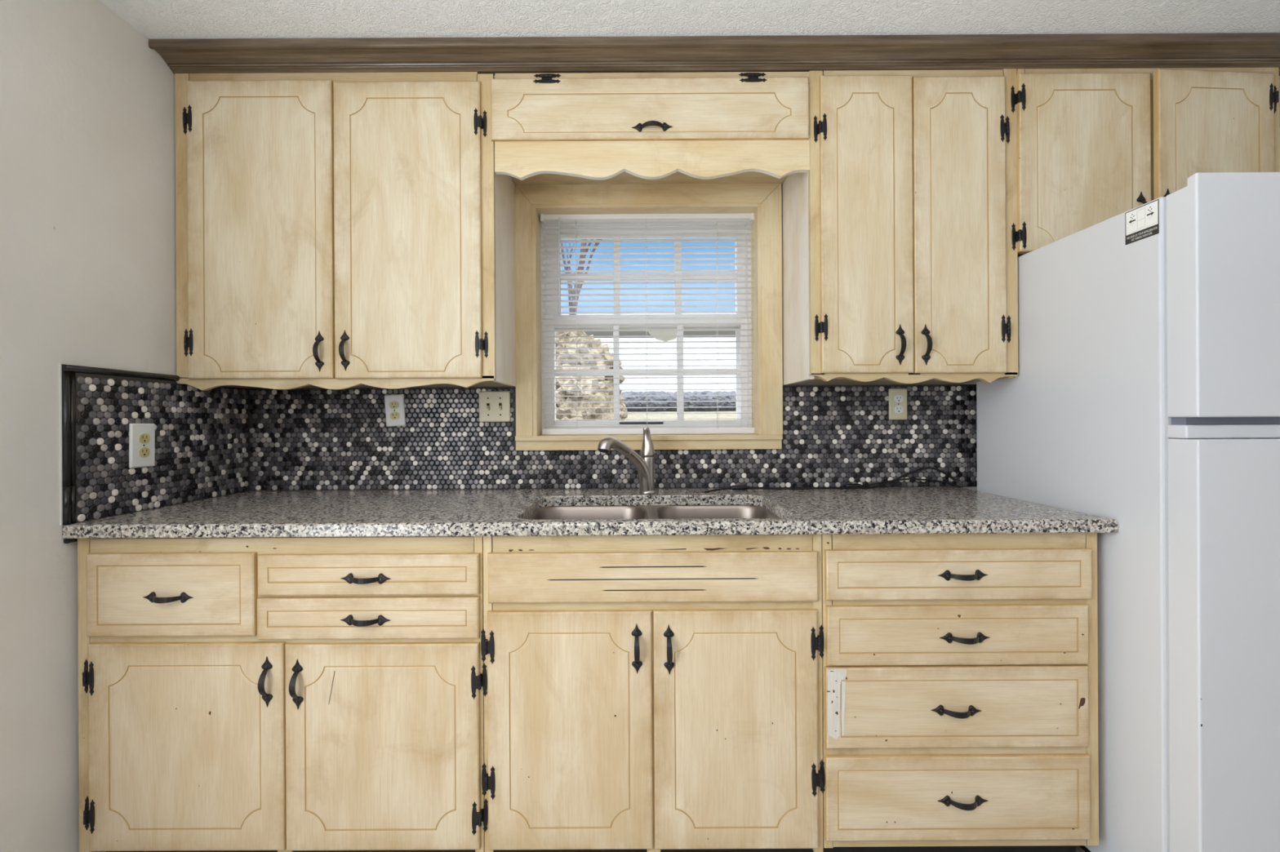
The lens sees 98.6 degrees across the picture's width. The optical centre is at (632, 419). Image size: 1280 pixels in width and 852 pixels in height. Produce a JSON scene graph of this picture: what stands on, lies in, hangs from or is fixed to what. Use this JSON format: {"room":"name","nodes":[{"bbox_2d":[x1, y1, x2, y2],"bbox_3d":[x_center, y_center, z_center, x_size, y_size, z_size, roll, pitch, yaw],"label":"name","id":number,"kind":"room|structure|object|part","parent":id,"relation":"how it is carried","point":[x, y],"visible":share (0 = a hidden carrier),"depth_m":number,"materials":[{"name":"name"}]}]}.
{"room":"kitchen","nodes":[
{"label":"kitchen","id":0,"kind":"room"},
{"bbox_2d":[0,0,248,851],"bbox_3d":[-1.470,-0.005,-0.925,0.150,2.394,6.150,0,0,0],"label":"wall","id":1,"kind":"structure","parent":0,"point":[88,258],"depth_m":1.33,"materials":[{"name":"paint"}]},
{"bbox_2d":[58,363,248,543],"bbox_3d":[-1.386,0.083,1.663,0.016,0.442,0.649,0,0,0],"label":"tile backsplash","id":2,"kind":"structure","parent":1,"relation":"attached to","point":[202,437],"depth_m":1.55,"materials":[{"name":"grey tile"}]},
{"bbox_3d":[-1.389,0.070,1.357,0.012,0.374,0.030,0,0,0],"label":"vertical trim","id":3,"kind":"part","parent":2,"relation":"part of","materials":[{"name":"black metal"}]},
{"bbox_3d":[-1.388,0.298,1.359,0.011,0.012,0.027,0,0,0],"label":"trim","id":4,"kind":"part","parent":2,"relation":"part of","materials":[{"name":"black tile"}]},
{"bbox_3d":[-1.388,-0.127,1.509,0.016,0.018,0.334,0,0,0],"label":"trim","id":5,"kind":"part","parent":2,"relation":"part of","materials":[{"name":"black metal"}]},
{"bbox_2d":[128,423,155,468],"bbox_3d":[-1.380,0.072,1.551,0.009,0.124,0.078,0,-1,0],"label":"wall outlet","id":6,"kind":"object","parent":2,"relation":"attached to","point":[141,436],"visible":1,"depth_m":1.54,"materials":[{"name":"white plastic"}]},
{"bbox_2d":[138,447,149,457],"bbox_3d":[-1.377,0.092,1.551,0.003,0.028,0.033,0,0,0],"label":"receptacle","id":7,"kind":"object","parent":6,"relation":"attached to","point":[143,451],"depth_m":1.55,"materials":[{"name":"beige plastic"}]},
{"bbox_2d":[138,433,150,443],"bbox_3d":[-1.377,0.053,1.551,0.003,0.028,0.033,0,0,0],"label":"receptacle","id":8,"kind":"object","parent":6,"relation":"attached to","point":[143,437],"depth_m":1.55,"materials":[{"name":"beige plastic"}]},
{"bbox_2d":[148,32,1279,75],"bbox_3d":[0.497,-1.090,1.655,3.794,0.045,0.130,0,0,0],"label":"trim","id":9,"kind":"structure","parent":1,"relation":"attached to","point":[781,53],"depth_m":1.63,"materials":[{"name":"brown wood"}]},
{"bbox_2d":[99,0,1279,111],"bbox_3d":[1.096,-1.176,-0.975,5.295,0.120,6.250,0,0,0],"label":"ceiling","id":10,"kind":"structure","parent":0,"point":[154,19],"depth_m":1.52,"materials":[{"name":"white paint"}]},
{"bbox_2d":[248,111,1279,491],"bbox_3d":[1.103,0.021,2.100,4.995,2.274,0.200,0,0,0],"label":"wall","id":11,"kind":"structure","parent":0,"point":[973,488],"depth_m":2.00,"materials":[{"name":"paint"}]},
{"bbox_2d":[174,71,515,391],"bbox_3d":[-0.909,-0.577,1.814,0.974,0.970,0.348,0,0,0],"label":"upper cabinet","id":12,"kind":"object","parent":11,"relation":"attached to","point":[337,231],"visible":1,"depth_m":1.67,"materials":[{"name":"wood"}]},
{"bbox_3d":[-1.131,-0.578,1.675,0.440,0.907,0.017,0,0,0],"label":"door","id":13,"kind":"part","parent":12,"relation":"part of","materials":[{"name":"wood"}]},
{"bbox_3d":[-0.947,-0.207,1.653,0.026,0.124,0.026,-1,0,0],"label":"handle","id":14,"kind":"part","parent":12,"relation":"part of","materials":[{"name":"black metal"}]},
{"bbox_3d":[-0.870,-0.210,1.653,0.026,0.124,0.026,-1,0,0],"label":"handle","id":15,"kind":"part","parent":12,"relation":"part of","materials":[{"name":"black metal"}]},
{"bbox_3d":[-0.683,-0.577,1.675,0.446,0.902,0.017,0,0,0],"label":"door","id":16,"kind":"part","parent":12,"relation":"part of","materials":[{"name":"wood"}]},
{"bbox_2d":[248,384,977,490],"bbox_3d":[-0.047,0.064,1.995,2.694,0.371,0.010,0,0,0],"label":"tile backsplash","id":17,"kind":"structure","parent":11,"relation":"attached to","point":[834,436],"depth_m":1.99,"materials":[{"name":"grey tile"}]},
{"bbox_2d":[384,394,405,426],"bbox_3d":[-0.858,-0.034,1.985,0.077,0.118,0.009,0,0,0],"label":"wall outlet","id":18,"kind":"object","parent":17,"relation":"attached to","point":[395,415],"visible":1,"depth_m":1.98,"materials":[{"name":"white plastic"}]},
{"bbox_2d":[389,400,399,408],"bbox_3d":[-0.859,-0.053,1.982,0.033,0.028,0.003,-4,0,0],"label":"receptacle","id":19,"kind":"object","parent":18,"relation":"attached to","point":[393,404],"depth_m":1.98,"materials":[{"name":"beige plastic"}]},
{"bbox_2d":[390,412,399,419],"bbox_3d":[-0.857,-0.015,1.982,0.033,0.028,0.003,-4,0,0],"label":"receptacle","id":20,"kind":"object","parent":18,"relation":"attached to","point":[393,415],"depth_m":1.98,"materials":[{"name":"beige plastic"}]},
{"bbox_2d":[478,391,510,422],"bbox_3d":[-0.498,-0.048,1.981,0.113,0.111,0.017,-1,0,0],"label":"light switch","id":21,"kind":"object","parent":17,"relation":"attached to","point":[494,406],"visible":1,"depth_m":1.98,"materials":[{"name":"beige plastic"}]},
{"bbox_2d":[888,388,907,419],"bbox_3d":[0.960,-0.057,1.985,0.066,0.113,0.009,0,0,0],"label":"wall outlet","id":22,"kind":"object","parent":17,"relation":"attached to","point":[898,405],"visible":1,"depth_m":1.98,"materials":[{"name":"beige plastic"}]},
{"bbox_2d":[893,405,903,413],"bbox_3d":[0.960,-0.037,1.982,0.033,0.028,0.003,0,0,0],"label":"receptacle","id":23,"kind":"object","parent":22,"relation":"attached to","point":[897,409],"depth_m":1.98,"materials":[{"name":"white plastic"}]},
{"bbox_2d":[893,395,903,402],"bbox_3d":[0.960,-0.076,1.982,0.033,0.028,0.003,0,0,0],"label":"receptacle","id":24,"kind":"object","parent":22,"relation":"attached to","point":[897,398],"depth_m":1.98,"materials":[{"name":"white plastic"}]},
{"bbox_2d":[540,221,751,429],"bbox_3d":[0.052,-0.355,2.147,0.821,0.839,0.105,0,0,0],"label":"window","id":25,"kind":"structure","parent":11,"relation":"in","point":[548,424],"depth_m":2.12,"materials":[{"name":"white plastic"}]},
{"bbox_3d":[0.051,-0.564,2.159,0.809,0.398,0.028,0,0,0],"label":"sash","id":26,"kind":"part","parent":25,"relation":"part of","materials":[{"name":"white plastic"}]},
{"bbox_3d":[0.053,-0.175,2.126,0.813,0.459,0.028,0,0,0],"label":"sash","id":27,"kind":"part","parent":25,"relation":"part of","materials":[{"name":"white plastic"}]},
{"bbox_2d":[540,213,754,435],"bbox_3d":[0.057,-0.355,2.055,0.795,0.821,0.048,0,0,0],"label":"window blind","id":28,"kind":"object","parent":25,"relation":"attached to","point":[704,218],"visible":0.98,"depth_m":2.07,"materials":[{"name":"white plastic"}]},
{"bbox_3d":[-0.210,-0.355,2.062,0.001,0.783,0.028,0,0,0],"label":"ladder cord","id":29,"kind":"part","parent":28,"relation":"part of","materials":[{"name":"white fabric"}]},
{"bbox_3d":[0.053,-0.356,2.062,0.001,0.783,0.028,0,0,0],"label":"ladder cord","id":30,"kind":"part","parent":28,"relation":"part of","materials":[{"name":"white fabric"}]},
{"bbox_3d":[0.055,-0.754,2.059,0.793,0.025,0.039,0,0,0],"label":"head rail","id":31,"kind":"part","parent":28,"relation":"part of","materials":[{"name":"white plastic"}]},
{"bbox_3d":[0.059,0.043,2.062,0.795,0.024,0.025,0,0,0],"label":"rail","id":32,"kind":"part","parent":28,"relation":"part of","materials":[{"name":"white plastic"}]},
{"bbox_3d":[0.318,-0.358,2.062,0.001,0.783,0.028,0,0,0],"label":"ladder cord","id":33,"kind":"part","parent":28,"relation":"part of","materials":[{"name":"white fabric"}]},
{"bbox_2d":[514,183,782,450],"bbox_3d":[0.058,-0.372,2.046,0.961,0.960,0.168,0,0,0],"label":"trim","id":34,"kind":"structure","parent":11,"relation":"attached to","point":[763,200],"depth_m":1.98,"materials":[{"name":"wood"}]},
{"bbox_2d":[490,71,809,184],"bbox_3d":[0.056,-0.903,1.819,0.970,0.325,0.358,0,0,0],"label":"upper cabinet","id":35,"kind":"object","parent":11,"relation":"attached to","point":[700,127],"visible":1,"depth_m":1.67,"materials":[{"name":"wood"}]},
{"bbox_3d":[0.053,-0.946,1.675,0.966,0.187,0.017,0,0,0],"label":"flap door","id":36,"kind":"part","parent":35,"relation":"part of","materials":[{"name":"wood"}]},
{"bbox_3d":[0.060,-0.886,1.653,0.124,0.026,0.026,-1,0,0],"label":"handle","id":37,"kind":"part","parent":35,"relation":"part of","materials":[{"name":"black metal"}]},
{"bbox_3d":[0.060,-0.964,1.688,0.961,0.192,0.019,0,0,0],"label":"frame","id":38,"kind":"part","parent":35,"relation":"part of","materials":[{"name":"wood"}]},
{"bbox_2d":[782,68,1017,385],"bbox_3d":[0.857,-0.590,1.814,0.635,0.960,0.348,0,0,0],"label":"upper cabinet","id":39,"kind":"object","parent":11,"relation":"attached to","point":[900,262],"visible":1,"depth_m":1.67,"materials":[{"name":"wood"}]},
{"bbox_3d":[0.712,-0.595,1.675,0.280,0.905,0.017,0,0,0],"label":"door","id":40,"kind":"part","parent":39,"relation":"part of","materials":[{"name":"wood"}]},
{"bbox_3d":[0.810,-0.227,1.653,0.026,0.124,0.026,0,0,0],"label":"handle","id":41,"kind":"part","parent":39,"relation":"part of","materials":[{"name":"black metal"}]},
{"bbox_3d":[0.888,-0.227,1.653,0.026,0.124,0.026,-1,0,0],"label":"handle","id":42,"kind":"part","parent":39,"relation":"part of","materials":[{"name":"black metal"}]},
{"bbox_3d":[0.994,-0.593,1.675,0.279,0.901,0.017,0,0,0],"label":"door","id":43,"kind":"part","parent":39,"relation":"part of","materials":[{"name":"wood"}]},
{"bbox_2d":[1010,67,1279,257],"bbox_3d":[1.564,-0.795,1.808,0.818,0.564,0.380,0,0,0],"label":"upper cabinet","id":44,"kind":"object","parent":11,"relation":"attached to","point":[1095,146],"visible":0.62,"depth_m":1.67,"materials":[{"name":"wood"}]},
{"bbox_3d":[1.373,-0.783,1.675,0.401,0.541,0.017,0,0,0],"label":"door","id":45,"kind":"part","parent":44,"relation":"part of","materials":[{"name":"wood"}]},
{"bbox_3d":[1.539,-0.628,1.653,0.026,0.124,0.026,0,0,0],"label":"handle","id":46,"kind":"part","parent":44,"relation":"part of","materials":[{"name":"black metal"}]},
{"bbox_3d":[1.600,-0.629,1.631,0.026,0.124,0.026,0,0,-4],"label":"handle","id":47,"kind":"part","parent":44,"relation":"part of","materials":[{"name":"black metal"}]},
{"bbox_3d":[1.760,-0.784,1.663,0.375,0.538,0.017,0,0,-4],"label":"door","id":48,"kind":"part","parent":44,"relation":"part of","materials":[{"name":"wood"}]},
{"bbox_2d":[1075,845,1084,851],"bbox_3d":[1.109,1.218,-0.925,5.295,0.120,6.150,0,0,0],"label":"floor","id":49,"kind":"structure","parent":0,"point":[1078,849],"depth_m":1.48,"materials":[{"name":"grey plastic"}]},
{"bbox_2d":[77,536,488,851],"bbox_3d":[-0.869,0.729,1.659,1.016,0.880,0.659,0,0,0],"label":"base cabinet","id":50,"kind":"object","parent":49,"relation":"on","point":[279,694],"visible":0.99,"depth_m":1.35,"materials":[{"name":"wood"}]},
{"bbox_3d":[-1.143,0.437,1.342,0.124,0.026,0.026,1,0,0],"label":"handle","id":51,"kind":"part","parent":50,"relation":"part of","materials":[{"name":"black metal"}]},
{"bbox_3d":[-1.140,0.433,1.363,0.416,0.206,0.017,0,0,0],"label":"drawer","id":52,"kind":"part","parent":50,"relation":"part of","materials":[{"name":"wood"}]},
{"bbox_3d":[-1.102,0.809,1.363,0.484,0.513,0.017,0,0,0],"label":"door","id":53,"kind":"part","parent":50,"relation":"part of","materials":[{"name":"wood"}]},
{"bbox_3d":[-0.899,0.645,1.342,0.026,0.124,0.026,-1,0,0],"label":"handle","id":54,"kind":"part","parent":50,"relation":"part of","materials":[{"name":"black metal"}]},
{"bbox_3d":[-0.824,0.651,1.342,0.026,0.124,0.026,-1,0,0],"label":"handle","id":55,"kind":"part","parent":50,"relation":"part of","materials":[{"name":"black metal"}]},
{"bbox_3d":[-0.657,0.493,1.342,0.124,0.026,0.026,1,0,0],"label":"handle","id":56,"kind":"part","parent":50,"relation":"part of","materials":[{"name":"black metal"}]},
{"bbox_3d":[-0.657,0.391,1.342,0.124,0.026,0.026,0,0,0],"label":"handle","id":57,"kind":"part","parent":50,"relation":"part of","materials":[{"name":"black metal"}]},
{"bbox_3d":[-0.653,0.491,1.363,0.549,0.103,0.017,0,0,0],"label":"drawer","id":58,"kind":"part","parent":50,"relation":"part of","materials":[{"name":"wood"}]},
{"bbox_3d":[-0.652,0.383,1.363,0.547,0.102,0.017,0,0,0],"label":"drawer","id":59,"kind":"part","parent":50,"relation":"part of","materials":[{"name":"wood"}]},
{"bbox_3d":[-0.618,0.809,1.363,0.479,0.510,0.017,0,0,0],"label":"door","id":60,"kind":"part","parent":50,"relation":"part of","materials":[{"name":"wood"}]},
{"bbox_2d":[62,487,1117,538],"bbox_3d":[-0.103,0.267,1.665,2.576,0.033,0.647,0,0,0],"label":"countertop","id":61,"kind":"structure","parent":50,"relation":"on","point":[876,510],"depth_m":1.44,"materials":[{"name":"stone"}]},
{"bbox_2d":[597,427,656,494],"bbox_3d":[-0.015,0.138,1.799,0.058,0.224,0.246,0,0,44],"label":"faucet","id":62,"kind":"object","parent":61,"relation":"on","point":[644,464],"visible":1,"depth_m":1.84,"materials":[{"name":"silver metal"}]},
{"bbox_3d":[0.023,0.168,1.837,0.044,0.151,0.114,0,0,45],"label":"spout","id":63,"kind":"part","parent":62,"relation":"part of","materials":[{"name":"silver metal"}]},
{"bbox_3d":[0.051,0.075,1.866,0.047,0.099,0.047,0,0,0],"label":"lever handle","id":64,"kind":"part","parent":62,"relation":"part of","materials":[{"name":"silver metal"}]},
{"bbox_2d":[528,505,780,519],"bbox_3d":[0.061,0.377,1.601,0.768,0.187,0.470,0,0,0],"label":"sink","id":65,"kind":"object","parent":61,"relation":"in","point":[611,512],"visible":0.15,"depth_m":1.81,"materials":[{"name":"silver metal"}]},
{"bbox_2d":[703,466,963,493],"bbox_3d":[0.705,0.208,1.938,0.936,0.075,0.071,0,0,-6],"label":"power cord","id":66,"kind":"object","parent":61,"relation":"on","point":[742,487],"visible":1,"depth_m":1.95,"materials":[{"name":"black plastic"}]},
{"bbox_2d":[480,534,829,851],"bbox_3d":[0.058,0.724,1.659,0.866,0.880,0.659,0,0,0],"label":"base cabinet","id":67,"kind":"object","parent":49,"relation":"on","point":[646,693],"visible":1,"depth_m":1.35,"materials":[{"name":"wood"}]},
{"bbox_3d":[-0.154,0.768,1.363,0.406,0.589,0.017,0,0,0],"label":"door","id":68,"kind":"part","parent":67,"relation":"part of","materials":[{"name":"wood"}]},
{"bbox_3d":[0.011,0.564,1.342,0.026,0.124,0.026,-1,0,0],"label":"handle","id":69,"kind":"part","parent":67,"relation":"part of","materials":[{"name":"black metal"}]},
{"bbox_3d":[0.050,0.390,1.363,0.817,0.124,0.017,0,0,0],"label":"false panel","id":70,"kind":"part","parent":67,"relation":"part of","materials":[{"name":"wood"}]},
{"bbox_3d":[0.090,0.566,1.342,0.026,0.124,0.026,-1,0,0],"label":"handle","id":71,"kind":"part","parent":67,"relation":"part of","materials":[{"name":"black metal"}]},
{"bbox_3d":[0.256,0.766,1.363,0.406,0.590,0.017,0,0,0],"label":"door","id":72,"kind":"part","parent":67,"relation":"part of","materials":[{"name":"wood"}]},
{"bbox_2d":[821,533,1098,851],"bbox_3d":[0.816,0.720,1.659,0.683,0.880,0.659,0,0,0],"label":"base cabinet","id":73,"kind":"object","parent":49,"relation":"on","point":[960,671],"visible":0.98,"depth_m":1.35,"materials":[{"name":"wood"}]},
{"bbox_3d":[0.797,0.716,1.342,0.124,0.026,0.026,1,0,0],"label":"handle","id":74,"kind":"part","parent":73,"relation":"part of","materials":[{"name":"black metal"}]},
{"bbox_3d":[0.802,0.711,1.363,0.649,0.201,0.018,0,0,0],"label":"drawer","id":75,"kind":"part","parent":73,"relation":"part of","materials":[{"name":"wood"}]},
{"bbox_3d":[0.803,0.533,1.363,0.646,0.147,0.017,0,0,0],"label":"drawer","id":76,"kind":"part","parent":73,"relation":"part of","materials":[{"name":"wood"}]},
{"bbox_3d":[0.804,0.936,1.363,0.653,0.209,0.017,0,0,0],"label":"drawer","id":77,"kind":"part","parent":73,"relation":"part of","materials":[{"name":"wood"}]},
{"bbox_3d":[0.806,0.383,1.363,0.658,0.125,0.017,0,0,0],"label":"drawer","id":78,"kind":"part","parent":73,"relation":"part of","materials":[{"name":"wood"}]},
{"bbox_3d":[0.813,0.939,1.342,0.124,0.026,0.026,0,0,0],"label":"handle","id":79,"kind":"part","parent":73,"relation":"part of","materials":[{"name":"black metal"}]},
{"bbox_3d":[0.813,0.383,1.342,0.124,0.026,0.026,-1,0,0],"label":"handle","id":80,"kind":"part","parent":73,"relation":"part of","materials":[{"name":"black metal"}]},
{"bbox_3d":[0.818,0.537,1.342,0.124,0.026,0.026,-1,0,0],"label":"handle","id":81,"kind":"part","parent":73,"relation":"part of","materials":[{"name":"black metal"}]},
{"bbox_2d":[976,172,1279,851],"bbox_3d":[1.560,0.317,1.527,0.745,1.677,0.747,0,0,0],"label":"refrigerator","id":82,"kind":"object","parent":49,"relation":"on","point":[1144,396],"visible":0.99,"depth_m":1.21,"materials":[{"name":"white metal"}]},
{"bbox_3d":[1.557,-0.265,1.188,0.744,0.515,0.069,0,0,0],"label":"freezer door","id":83,"kind":"part","parent":82,"relation":"part of","materials":[{"name":"white metal"}]},
{"bbox_3d":[1.561,0.565,1.188,0.744,1.051,0.070,0,0,0],"label":"fridge door","id":84,"kind":"part","parent":82,"relation":"part of","materials":[{"name":"white metal"}]},
{"bbox_3d":[1.558,0.001,1.206,0.720,0.016,0.033,0,0,0],"label":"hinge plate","id":85,"kind":"part","parent":82,"relation":"part of","materials":[{"name":"grey"}]},
{"label":"outside","id":86,"kind":"structure","parent":0,"visible":0},
{"bbox_2d":[625,410,736,420],"bbox_3d":[-0.002,-0.423,31.125,60.000,2.027,57.750,0,0,0],"label":"ground","id":87,"kind":"structure","parent":86,"point":[630,416],"depth_m":10.27,"materials":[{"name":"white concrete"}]},
{"bbox_2d":[560,239,601,315],"bbox_3d":[-1.098,-2.464,9.154,2.258,5.113,1.067,0,0,0],"label":"bare tree","id":88,"kind":"object","parent":87,"relation":"on","point":[583,244],"visible":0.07,"depth_m":9.00,"materials":[{"name":"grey plant"}]},
{"bbox_2d":[555,331,627,421],"bbox_3d":[-0.859,-0.294,7.376,1.596,2.131,1.976,0,0,0],"label":"shrub","id":89,"kind":"object","parent":87,"relation":"on","point":[580,411],"visible":0.42,"depth_m":7.04,"materials":[{"name":"beige plant"}]},
{"bbox_2d":[561,313,735,341],"bbox_3d":[0.992,-1.467,15.280,14.000,2.534,2.640,0,0,0],"label":"carport","id":90,"kind":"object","parent":87,"relation":"on","point":[687,332],"visible":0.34,"depth_m":15.51,"materials":[{"name":"grey"}]},
{"bbox_2d":[648,331,676,341],"bbox_3d":[0.916,-2.324,15.200,1.000,0.300,1.000,0,0,0],"label":"dome light","id":91,"kind":"object","parent":90,"relation":"attached to","point":[652,333],"depth_m":14.94,"materials":[{"name":"white"}]},
{"bbox_2d":[594,337,735,392],"bbox_3d":[0.987,-2.413,30.000,30.600,4.742,8.600,0,0,0],"label":"barn","id":92,"kind":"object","parent":87,"relation":"on","point":[673,380],"visible":0.12,"depth_m":26.00,"materials":[{"name":"white"}]},
{"bbox_2d":[621,391,736,411],"bbox_3d":[0.095,-0.367,11.996,7.373,0.533,0.940,0,0,0],"label":"hedge","id":93,"kind":"object","parent":87,"relation":"on","point":[643,398],"visible":0.21,"depth_m":11.66,"materials":[{"name":"grey plant"}]}
]}

